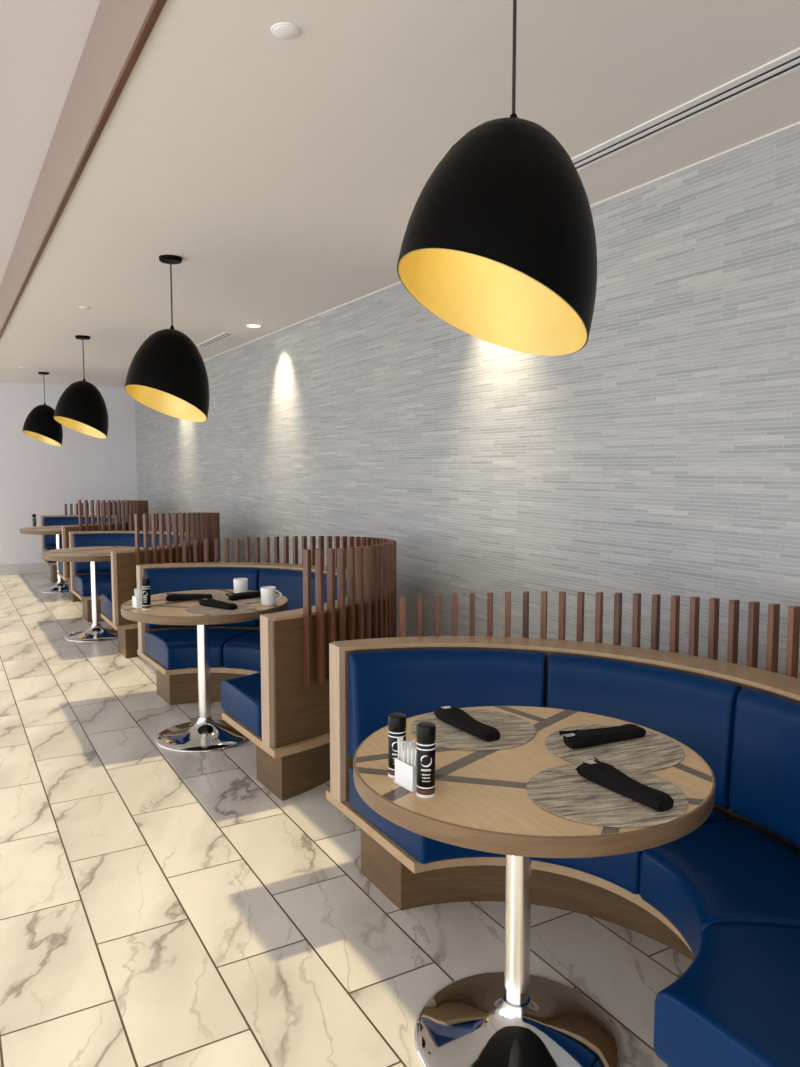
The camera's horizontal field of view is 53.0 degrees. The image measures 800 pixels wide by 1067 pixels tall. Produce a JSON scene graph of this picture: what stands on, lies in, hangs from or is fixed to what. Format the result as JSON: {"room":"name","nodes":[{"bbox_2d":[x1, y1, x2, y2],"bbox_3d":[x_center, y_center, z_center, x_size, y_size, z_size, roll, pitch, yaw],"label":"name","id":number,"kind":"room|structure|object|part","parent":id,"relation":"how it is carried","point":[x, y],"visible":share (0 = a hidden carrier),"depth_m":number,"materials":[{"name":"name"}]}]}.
{"room":"eatery","nodes":[
{"label":"eatery","id":0,"kind":"room"},
{"bbox_2d":[0,0,99,285],"bbox_3d":[-3.411,-1.854,2.943,3.959,0.100,17.150,-3,5,-30],"label":"ceiling","id":1,"kind":"structure","parent":0,"point":[42,42],"depth_m":3.28,"materials":[{"name":"paint"}]},
{"bbox_2d":[0,382,137,564],"bbox_3d":[-6.723,-0.907,10.920,6.060,3.105,0.200,-3,5,-30],"label":"wall","id":2,"kind":"structure","parent":0,"point":[37,477],"depth_m":11.73,"materials":[{"name":"paint"}]},
{"bbox_2d":[0,563,50,575],"bbox_3d":[-6.583,0.569,10.999,5.860,0.150,0.014,-3,5,-30],"label":"baseboard","id":3,"kind":"structure","parent":2,"relation":"attached to","point":[33,568],"depth_m":11.64,"materials":[{"name":"paint"}]},
{"bbox_2d":[0,0,153,329],"bbox_3d":[-1.704,-1.711,3.939,0.021,0.349,16.750,-3,5,-30],"label":"ceiling beam","id":4,"kind":"structure","parent":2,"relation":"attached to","point":[116,25],"depth_m":3.17,"materials":[{"name":"beige paint"}]},
{"bbox_2d":[0,0,166,337],"bbox_3d":[-1.705,-1.528,3.953,0.023,0.018,16.750,-3,5,-30],"label":"trim","id":5,"kind":"structure","parent":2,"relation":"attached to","point":[157,6],"depth_m":2.79,"materials":[{"name":"brown wood"}]},
{"bbox_2d":[0,573,692,1066],"bbox_3d":[-2.414,1.293,3.778,6.260,0.100,17.150,-3,5,-30],"label":"floor","id":6,"kind":"structure","parent":0,"point":[160,907],"depth_m":2.78,"materials":[{"name":"tile"}]},
{"bbox_2d":[20,526,68,592],"bbox_3d":[-4.276,0.322,10.140,0.924,0.786,0.924,-3,5,-30],"label":"pedestal table","id":7,"kind":"object","parent":6,"relation":"on","point":[60,586],"visible":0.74,"depth_m":10.02,"materials":[{"name":"brown wood"}]},
{"bbox_2d":[32,514,35,526],"bbox_3d":[-4.650,-0.163,10.208,0.046,0.169,0.046,0,5,2],"label":"shaker","id":8,"kind":"object","parent":7,"relation":"on","point":[33,515],"visible":1,"depth_m":10.19,"materials":[{"name":"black plastic"}]},
{"bbox_2d":[41,546,143,641],"bbox_3d":[-2.773,0.551,7.368,0.924,0.786,0.924,-3,5,-30],"label":"pedestal table","id":9,"kind":"object","parent":6,"relation":"on","point":[96,632],"visible":0.78,"depth_m":7.30,"materials":[{"name":"silver metal"}]},
{"bbox_2d":[40,500,148,601],"bbox_3d":[-3.861,0.106,10.351,1.174,1.180,2.350,-3,5,-30],"label":"booth","id":10,"kind":"object","parent":6,"relation":"on","point":[81,522],"visible":0.3,"depth_m":9.68,"materials":[{"name":"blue wood"}]},
{"bbox_3d":[-4.898,0.051,11.003,0.028,0.591,0.088,-3,5,-30],"label":"panel","id":11,"kind":"part","parent":10,"relation":"part of","materials":[{"name":"brown wood"}]},
{"bbox_2d":[43,547,56,562],"bbox_3d":[-4.451,0.278,10.770,0.736,0.171,0.512,-1,5,-9],"label":"seat cushion","id":12,"kind":"object","parent":10,"relation":"on","point":[48,548],"depth_m":10.68,"materials":[{"name":"blue leather"}]},
{"bbox_2d":[58,561,62,573],"bbox_3d":[-3.809,0.370,9.657,0.512,0.171,0.736,4,6,39],"label":"seat cushion","id":13,"kind":"object","parent":10,"relation":"on","point":[60,564],"depth_m":9.43,"materials":[{"name":"blue leather"}]},
{"bbox_3d":[-3.818,0.206,9.130,0.028,0.591,0.088,-3,5,-30],"label":"panel","id":14,"kind":"part","parent":10,"relation":"part of","materials":[{"name":"brown wood"}]},
{"bbox_2d":[43,517,96,546],"bbox_3d":[-4.472,-0.025,10.973,0.768,0.399,0.138,0,5,-1],"label":"cushion","id":15,"kind":"object","parent":10,"relation":"on","point":[48,540],"depth_m":10.95,"materials":[{"name":"blue leather"}]},
{"bbox_2d":[100,517,125,522],"bbox_3d":[-3.807,-0.007,10.753,0.684,0.399,0.136,4,6,39],"label":"cushion","id":16,"kind":"object","parent":10,"relation":"on","point":[100,517],"depth_m":10.84,"materials":[{"name":"blue leather"}]},
{"bbox_2d":[69,512,219,658],"bbox_3d":[-2.329,0.333,7.614,1.174,1.180,2.350,-3,5,-30],"label":"booth","id":17,"kind":"object","parent":6,"relation":"on","point":[117,576],"visible":0.56,"depth_m":6.79,"materials":[{"name":"blue wood"}]},
{"bbox_3d":[-3.373,0.278,8.255,0.028,0.591,0.088,-3,5,-30],"label":"panel","id":18,"kind":"part","parent":17,"relation":"part of","materials":[{"name":"brown wood"}]},
{"bbox_2d":[73,574,111,596],"bbox_3d":[-2.924,0.505,8.028,0.736,0.171,0.512,-1,5,-10],"label":"seat cushion","id":19,"kind":"object","parent":17,"relation":"on","point":[82,583],"depth_m":7.80,"materials":[{"name":"blue leather"}]},
{"bbox_2d":[101,593,112,620],"bbox_3d":[-2.270,0.596,6.921,0.512,0.171,0.736,4,6,39],"label":"seat cushion","id":20,"kind":"object","parent":17,"relation":"on","point":[106,599],"depth_m":6.71,"materials":[{"name":"blue leather"}]},
{"bbox_2d":[73,533,148,572],"bbox_3d":[-2.946,0.202,8.230,0.768,0.399,0.138,0,5,-2],"label":"cushion","id":21,"kind":"object","parent":17,"relation":"on","point":[79,539],"depth_m":8.21,"materials":[{"name":"blue leather"}]},
{"bbox_3d":[-2.273,0.432,6.394,0.028,0.591,0.088,-3,5,-30],"label":"panel","id":22,"kind":"part","parent":17,"relation":"part of","materials":[{"name":"brown wood"}]},
{"bbox_2d":[148,534,185,547],"bbox_3d":[-2.280,0.220,8.017,0.684,0.399,0.136,4,6,39],"label":"cushion","id":23,"kind":"object","parent":17,"relation":"on","point":[149,535],"depth_m":8.11,"materials":[{"name":"blue leather"}]},
{"bbox_2d":[121,589,287,752],"bbox_3d":[-1.103,0.779,4.612,0.924,0.786,0.924,-3,5,-30],"label":"pedestal table","id":24,"kind":"object","parent":6,"relation":"on","point":[204,734],"visible":0.81,"depth_m":4.50,"materials":[{"name":"brown wood"}]},
{"bbox_2d":[132,596,141,608],"bbox_3d":[-1.426,0.373,4.386,0.054,0.060,0.078,-3,6,-36],"label":"holder","id":25,"kind":"object","parent":24,"relation":"on","point":[136,602],"visible":0.74,"depth_m":4.36,"materials":[{"name":"white ceramic"}]},
{"bbox_2d":[141,578,150,609],"bbox_3d":[-1.366,0.324,4.324,0.046,0.169,0.046,0,5,2],"label":"shaker","id":26,"kind":"object","parent":24,"relation":"on","point":[146,594],"visible":1,"depth_m":4.31,"materials":[{"name":"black plastic"}]},
{"bbox_2d":[159,591,222,600],"bbox_3d":[-1.243,0.370,4.781,0.368,0.003,0.368,-4,6,-41],"label":"placemat","id":27,"kind":"object","parent":24,"relation":"on","point":[214,594],"visible":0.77,"depth_m":4.85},
{"bbox_2d":[166,593,211,600],"bbox_3d":[-1.214,0.363,4.620,0.258,0.037,0.076,-1,5,-10],"label":"roll","id":28,"kind":"object","parent":27,"relation":"on","point":[170,596],"visible":1,"depth_m":4.59,"materials":[{"name":"black fabric"}]},
{"bbox_2d":[186,602,254,614],"bbox_3d":[-0.972,0.405,4.350,0.368,0.003,0.368,-2,5,-18],"label":"placemat","id":29,"kind":"object","parent":24,"relation":"on","point":[241,607],"visible":0.86,"depth_m":4.31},
{"bbox_2d":[198,597,236,609],"bbox_3d":[-0.990,0.383,4.378,0.258,0.037,0.076,4,6,38],"label":"roll","id":30,"kind":"object","parent":29,"relation":"on","point":[208,602],"visible":1,"depth_m":4.35,"materials":[{"name":"black fabric"}]},
{"bbox_2d":[217,594,279,602],"bbox_3d":[-0.882,0.376,4.706,0.368,0.003,0.368,-3,6,-35],"label":"placemat","id":31,"kind":"object","parent":24,"relation":"on","point":[224,598],"visible":0.39,"depth_m":4.60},
{"bbox_2d":[233,578,247,592],"bbox_3d":[-0.955,0.318,4.783,0.086,0.100,0.109,-4,6,-39],"label":"mug","id":32,"kind":"object","parent":31,"relation":"on","point":[240,584],"visible":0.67,"depth_m":4.74,"materials":[{"name":"white ceramic"}]},
{"bbox_2d":[226,591,260,600],"bbox_3d":[-0.888,0.358,4.683,0.258,0.037,0.076,-4,6,-42],"label":"roll","id":33,"kind":"object","parent":31,"relation":"on","point":[243,595],"visible":0.87,"depth_m":4.63,"materials":[{"name":"black fabric"}]},
{"bbox_2d":[260,586,281,605],"bbox_3d":[-0.723,0.347,4.469,0.085,0.100,0.109,5,7,44],"label":"mug","id":34,"kind":"object","parent":24,"relation":"on","point":[268,593],"visible":1,"depth_m":4.43,"materials":[{"name":"white ceramic"}]},
{"bbox_2d":[136,536,395,800],"bbox_3d":[-0.691,0.563,4.832,1.174,1.180,2.350,-3,6,-32],"label":"booth","id":35,"kind":"object","parent":6,"relation":"on","point":[269,674],"visible":0.87,"depth_m":3.96,"materials":[{"name":"blue wood"}]},
{"bbox_3d":[-1.754,0.511,5.440,0.028,0.591,0.088,-3,6,-32],"label":"panel","id":36,"kind":"part","parent":35,"relation":"part of","materials":[{"name":"brown wood"}]},
{"bbox_2d":[145,629,256,669],"bbox_3d":[-1.298,0.737,5.227,0.736,0.171,0.512,-1,5,-12],"label":"seat cushion","id":37,"kind":"object","parent":35,"relation":"on","point":[166,649],"depth_m":5.04,"materials":[{"name":"blue leather"}]},
{"bbox_2d":[145,568,259,628],"bbox_3d":[-1.327,0.434,5.428,0.769,0.399,0.138,0,5,-3],"label":"cushion","id":38,"kind":"object","parent":35,"relation":"on","point":[162,580],"depth_m":5.41,"materials":[{"name":"blue leather"}]},
{"bbox_2d":[221,672,261,736],"bbox_3d":[-0.609,0.827,4.141,0.512,0.171,0.736,4,6,37],"label":"seat cushion","id":39,"kind":"object","parent":35,"relation":"on","point":[240,696],"depth_m":3.93,"materials":[{"name":"blue leather"}]},
{"bbox_2d":[223,631,260,671],"bbox_3d":[-0.776,0.749,5.079,0.647,0.171,0.476,3,6,32],"label":"seat cushion","id":40,"kind":"object","parent":35,"relation":"on","point":[241,649],"depth_m":4.99,"materials":[{"name":"blue leather"}]},
{"bbox_3d":[-0.597,0.662,3.614,0.028,0.591,0.088,-3,6,-32],"label":"panel","id":41,"kind":"part","parent":35,"relation":"part of","materials":[{"name":"brown wood"}]},
{"bbox_2d":[258,569,336,625],"bbox_3d":[-0.655,0.450,5.236,0.684,0.399,0.136,4,6,37],"label":"cushion","id":42,"kind":"object","parent":35,"relation":"on","point":[289,582],"depth_m":5.28,"materials":[{"name":"blue leather"}]},
{"bbox_2d":[335,578,346,599],"bbox_3d":[-0.303,0.496,4.682,0.136,0.399,0.684,-1,5,-12],"label":"cushion","id":43,"kind":"object","parent":35,"relation":"on","point":[335,578],"depth_m":4.92,"materials":[{"name":"blue leather"}]},
{"bbox_2d":[353,706,715,1066],"bbox_3d":[0.339,0.983,2.156,0.924,0.786,0.924,-3,5,-30],"label":"pedestal table","id":44,"kind":"object","parent":6,"relation":"on","point":[514,1016],"visible":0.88,"depth_m":2.09,"materials":[{"name":"brown wood"}]},
{"bbox_2d":[388,713,405,777],"bbox_3d":[-0.007,0.525,1.993,0.046,0.154,0.046,0,5,2],"label":"shaker","id":45,"kind":"object","parent":44,"relation":"on","point":[396,721],"visible":0.79,"depth_m":1.97,"materials":[{"name":"black plastic"}]},
{"bbox_2d":[393,757,416,791],"bbox_3d":[0.028,0.576,1.936,0.054,0.060,0.078,-3,6,-36],"label":"holder","id":46,"kind":"object","parent":44,"relation":"on","point":[405,774],"visible":0.66,"depth_m":1.91,"materials":[{"name":"white plastic"}]},
{"bbox_2d":[397,737,402,759],"bbox_3d":[0.003,0.549,1.957,0.022,0.104,0.015,-3,6,-36],"label":"packet","id":47,"kind":"object","parent":46,"relation":"in","point":[400,739],"visible":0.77,"depth_m":1.96,"materials":[{"name":"paper"}]},
{"bbox_2d":[401,741,406,760],"bbox_3d":[0.010,0.552,1.946,0.020,0.098,0.010,-3,6,-36],"label":"packet","id":48,"kind":"object","parent":46,"relation":"in","point":[403,743],"visible":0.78,"depth_m":1.94,"materials":[{"name":"paper"}]},
{"bbox_2d":[402,746,407,762],"bbox_3d":[0.015,0.557,1.933,0.021,0.090,0.005,-3,6,-36],"label":"packet","id":49,"kind":"object","parent":46,"relation":"in","point":[404,749],"visible":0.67,"depth_m":1.93,"materials":[{"name":"paper"}]},
{"bbox_2d":[407,745,412,764],"bbox_3d":[0.024,0.555,1.924,0.017,0.097,0.004,-3,6,-35],"label":"packet","id":50,"kind":"object","parent":46,"relation":"in","point":[410,746],"visible":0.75,"depth_m":1.92,"materials":[{"name":"paper"}]},
{"bbox_2d":[410,740,415,747],"bbox_3d":[0.031,0.551,1.945,0.017,0.101,0.004,-4,4,-35],"label":"packet","id":51,"kind":"object","parent":46,"relation":"in","point":[413,742],"visible":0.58,"depth_m":1.94,"materials":[{"name":"paper"}]},
{"bbox_2d":[411,747,415,765],"bbox_3d":[0.032,0.556,1.913,0.017,0.096,0.010,-3,6,-36],"label":"packet","id":52,"kind":"object","parent":46,"relation":"in","point":[413,750],"visible":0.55,"depth_m":1.91,"materials":[{"name":"paper"}]},
{"bbox_2d":[414,748,416,765],"bbox_3d":[0.040,0.554,1.902,0.018,0.103,0.015,-3,6,-36],"label":"packet","id":53,"kind":"object","parent":46,"relation":"in","point":[415,763],"visible":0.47,"depth_m":1.89,"materials":[{"name":"paper"}]},
{"bbox_2d":[416,722,435,797],"bbox_3d":[0.061,0.527,1.875,0.046,0.169,0.046,0,5,2],"label":"shaker","id":54,"kind":"object","parent":44,"relation":"on","point":[425,731],"visible":1,"depth_m":1.86,"materials":[{"name":"black plastic"}]},
{"bbox_2d":[410,709,535,750],"bbox_3d":[0.213,0.571,2.353,0.368,0.003,0.368,-1,5,-10],"label":"placemat","id":55,"kind":"object","parent":44,"relation":"on","point":[514,731],"visible":0.77,"depth_m":2.31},
{"bbox_2d":[434,704,499,741],"bbox_3d":[0.196,0.551,2.347,0.076,0.037,0.258,-3,5,-30],"label":"roll","id":56,"kind":"object","parent":55,"relation":"on","point":[458,718],"visible":1,"depth_m":2.32,"materials":[{"name":"black fabric"}]},
{"bbox_2d":[526,764,687,827],"bbox_3d":[0.483,0.609,1.889,0.368,0.003,0.368,-1,5,-13],"label":"placemat","id":57,"kind":"object","parent":44,"relation":"on","point":[561,791],"visible":0.81,"depth_m":1.84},
{"bbox_2d":[575,757,673,811],"bbox_3d":[0.528,0.589,1.896,0.076,0.037,0.258,-3,5,-30],"label":"roll","id":58,"kind":"object","parent":57,"relation":"on","point":[603,774],"visible":1,"depth_m":1.87,"materials":[{"name":"black fabric"}]},
{"bbox_2d":[545,725,683,770],"bbox_3d":[0.585,0.583,2.201,0.368,0.003,0.368,-2,5,-27],"label":"placemat","id":59,"kind":"object","parent":44,"relation":"on","point":[652,751],"visible":0.77,"depth_m":2.16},
{"bbox_2d":[559,724,645,748],"bbox_3d":[0.567,0.560,2.240,0.258,0.037,0.076,-2,5,-24],"label":"roll","id":60,"kind":"object","parent":59,"relation":"on","point":[574,739],"visible":1,"depth_m":2.21,"materials":[{"name":"black fabric"}]},
{"bbox_2d":[326,591,799,1066],"bbox_3d":[0.773,0.768,2.361,1.107,1.180,2.350,-3,5,-30],"label":"booth","id":61,"kind":"object","parent":6,"relation":"on","point":[724,895],"visible":0.64,"depth_m":2.59,"materials":[{"name":"brown wood"}]},
{"bbox_3d":[-0.235,0.711,3.029,0.026,0.591,0.088,-3,5,-30],"label":"panel","id":62,"kind":"part","parent":61,"relation":"part of","materials":[{"name":"brown wood"}]},
{"bbox_2d":[349,766,505,863],"bbox_3d":[0.192,0.939,2.789,0.703,0.171,0.508,-1,5,-8],"label":"seat cushion","id":63,"kind":"object","parent":61,"relation":"on","point":[414,848],"depth_m":2.60,"materials":[{"name":"blue leather"}]},
{"bbox_2d":[348,649,546,757],"bbox_3d":[0.174,0.636,2.989,0.735,0.399,0.136,0,5,0],"label":"cushion","id":64,"kind":"object","parent":61,"relation":"on","point":[381,682],"depth_m":2.97,"materials":[{"name":"blue leather"}]},
{"bbox_2d":[532,810,726,893],"bbox_3d":[0.690,0.953,2.614,0.642,0.171,0.454,3,6,36],"label":"seat cushion","id":65,"kind":"object","parent":61,"relation":"on","point":[621,871],"depth_m":2.42,"materials":[{"name":"blue leather"}]},
{"bbox_2d":[547,653,740,809],"bbox_3d":[0.815,0.655,2.756,0.680,0.399,0.129,4,6,40],"label":"cushion","id":66,"kind":"object","parent":61,"relation":"on","point":[693,705],"depth_m":2.71,"materials":[{"name":"blue leather"}]},
{"bbox_2d":[640,820,799,956],"bbox_3d":[0.936,0.988,2.187,0.454,0.171,0.642,0,5,-6],"label":"seat cushion","id":67,"kind":"object","parent":61,"relation":"on","point":[731,878],"depth_m":2.14,"materials":[{"name":"blue leather"}]},
{"bbox_2d":[653,923,799,1066],"bbox_3d":[0.837,1.031,1.671,0.508,0.171,0.703,4,6,38],"label":"seat cushion","id":68,"kind":"object","parent":61,"relation":"on","point":[737,1003],"depth_m":1.65,"materials":[{"name":"blue leather"}]},
{"bbox_2d":[729,688,799,847],"bbox_3d":[1.142,0.702,2.188,0.129,0.399,0.680,-1,5,-10],"label":"cushion","id":69,"kind":"object","parent":61,"relation":"on","point":[764,723],"depth_m":2.38,"materials":[{"name":"blue leather"}]},
{"bbox_2d":[0,0,799,386],"bbox_3d":[-0.698,-1.625,4.526,2.301,0.108,17.150,-3,5,-30],"label":"ceiling","id":70,"kind":"structure","parent":0,"point":[286,178],"depth_m":2.89,"materials":[{"name":"paint"}]},
{"bbox_2d":[22,372,62,445],"bbox_3d":[-4.564,-1.584,10.235,0.476,0.932,0.471,5,7,44],"label":"pendant lamp","id":71,"kind":"object","parent":70,"relation":"hanging from","point":[40,424],"visible":0.94,"depth_m":10.12,"materials":[{"name":"black metal"}]},
{"bbox_3d":[-4.564,-1.383,10.252,0.472,0.526,0.477,-5,7,-44],"label":"lamp shade","id":72,"kind":"part","parent":71,"relation":"part of","materials":[{"name":"black metal"}]},
{"bbox_2d":[54,335,108,438],"bbox_3d":[-2.951,-1.350,7.412,0.476,0.932,0.471,5,7,44],"label":"pendant lamp","id":73,"kind":"object","parent":70,"relation":"hanging from","point":[81,407],"visible":1,"depth_m":7.30,"materials":[{"name":"black metal"}]},
{"bbox_3d":[-2.951,-1.149,7.428,0.472,0.526,0.477,-5,7,-44],"label":"lamp shade","id":74,"kind":"part","parent":73,"relation":"part of","materials":[{"name":"black metal"}]},
{"bbox_3d":[-2.923,-1.611,7.416,0.008,0.373,0.008,-5,7,-44],"label":"cord","id":75,"kind":"part","parent":73,"relation":"part of","materials":[{"name":"black plastic"}]},
{"bbox_2d":[124,255,209,421],"bbox_3d":[-1.346,-1.120,4.629,0.471,0.932,0.476,-4,6,-41],"label":"pendant lamp","id":76,"kind":"object","parent":70,"relation":"hanging from","point":[167,374],"visible":1,"depth_m":4.52,"materials":[{"name":"black metal"}]},
{"bbox_3d":[-1.346,-0.918,4.646,0.472,0.526,0.477,-5,7,-44],"label":"lamp shade","id":77,"kind":"part","parent":76,"relation":"part of","materials":[{"name":"black metal"}]},
{"bbox_3d":[-1.319,-1.381,4.634,0.008,0.373,0.008,-5,7,-44],"label":"cord","id":78,"kind":"part","parent":76,"relation":"part of","materials":[{"name":"black plastic"}]},
{"bbox_2d":[196,332,234,346],"bbox_3d":[-1.756,-1.830,7.597,0.100,0.006,0.924,-3,5,-30],"label":"ceiling vent","id":79,"kind":"object","parent":70,"relation":"in","point":[224,335],"visible":0.93,"depth_m":7.55,"materials":[{"name":"white plastic"}]},
{"bbox_2d":[245,324,261,327],"bbox_3d":[-1.246,-1.768,6.843,0.148,0.005,0.148,-3,5,-30],"label":"recessed light","id":80,"kind":"object","parent":70,"relation":"in","point":[247,325],"visible":1,"depth_m":6.82,"materials":[{"name":"white plastic"}]},
{"bbox_3d":[-0.314,-1.383,2.216,0.072,0.006,0.072,-3,5,-30],"label":"plate","id":81,"kind":"part","parent":70,"relation":"part of","materials":[{"name":"white plastic"}]},
{"bbox_2d":[397,0,596,355],"bbox_3d":[0.229,-0.901,1.899,0.471,0.918,0.476,-2,5,-25],"label":"pendant lamp","id":82,"kind":"object","parent":70,"relation":"hanging from","point":[499,241],"visible":1,"depth_m":1.77,"materials":[{"name":"black metal"}]},
{"bbox_3d":[0.230,-0.709,1.914,0.471,0.531,0.477,-2,5,-23],"label":"lamp shade","id":83,"kind":"part","parent":82,"relation":"part of","materials":[{"name":"black metal"}]},
{"bbox_3d":[0.270,-1.163,1.894,0.008,0.354,0.008,-2,5,-23],"label":"cord","id":84,"kind":"part","parent":82,"relation":"part of","materials":[{"name":"black plastic"}]},
{"bbox_2d":[571,47,799,171],"bbox_3d":[1.103,-1.407,2.487,0.107,0.006,3.024,-3,5,-30],"label":"ceiling vent","id":85,"kind":"object","parent":70,"relation":"in","point":[788,63],"visible":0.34,"depth_m":2.68,"materials":[{"name":"white plastic"}]},
{"bbox_2d":[135,124,799,678],"bbox_3d":[0.213,-0.252,5.165,0.200,2.750,17.150,-3,5,-30],"label":"wall","id":86,"kind":"structure","parent":0,"point":[660,454],"depth_m":3.84,"materials":[{"name":"stone"}]},
{"bbox_2d":[203,121,799,360],"bbox_3d":[0.124,-1.614,5.001,0.006,0.008,16.750,-3,5,-30],"label":"trim","id":87,"kind":"structure","parent":86,"relation":"attached to","point":[796,123],"depth_m":3.37,"materials":[{"name":"paint"}]}
]}

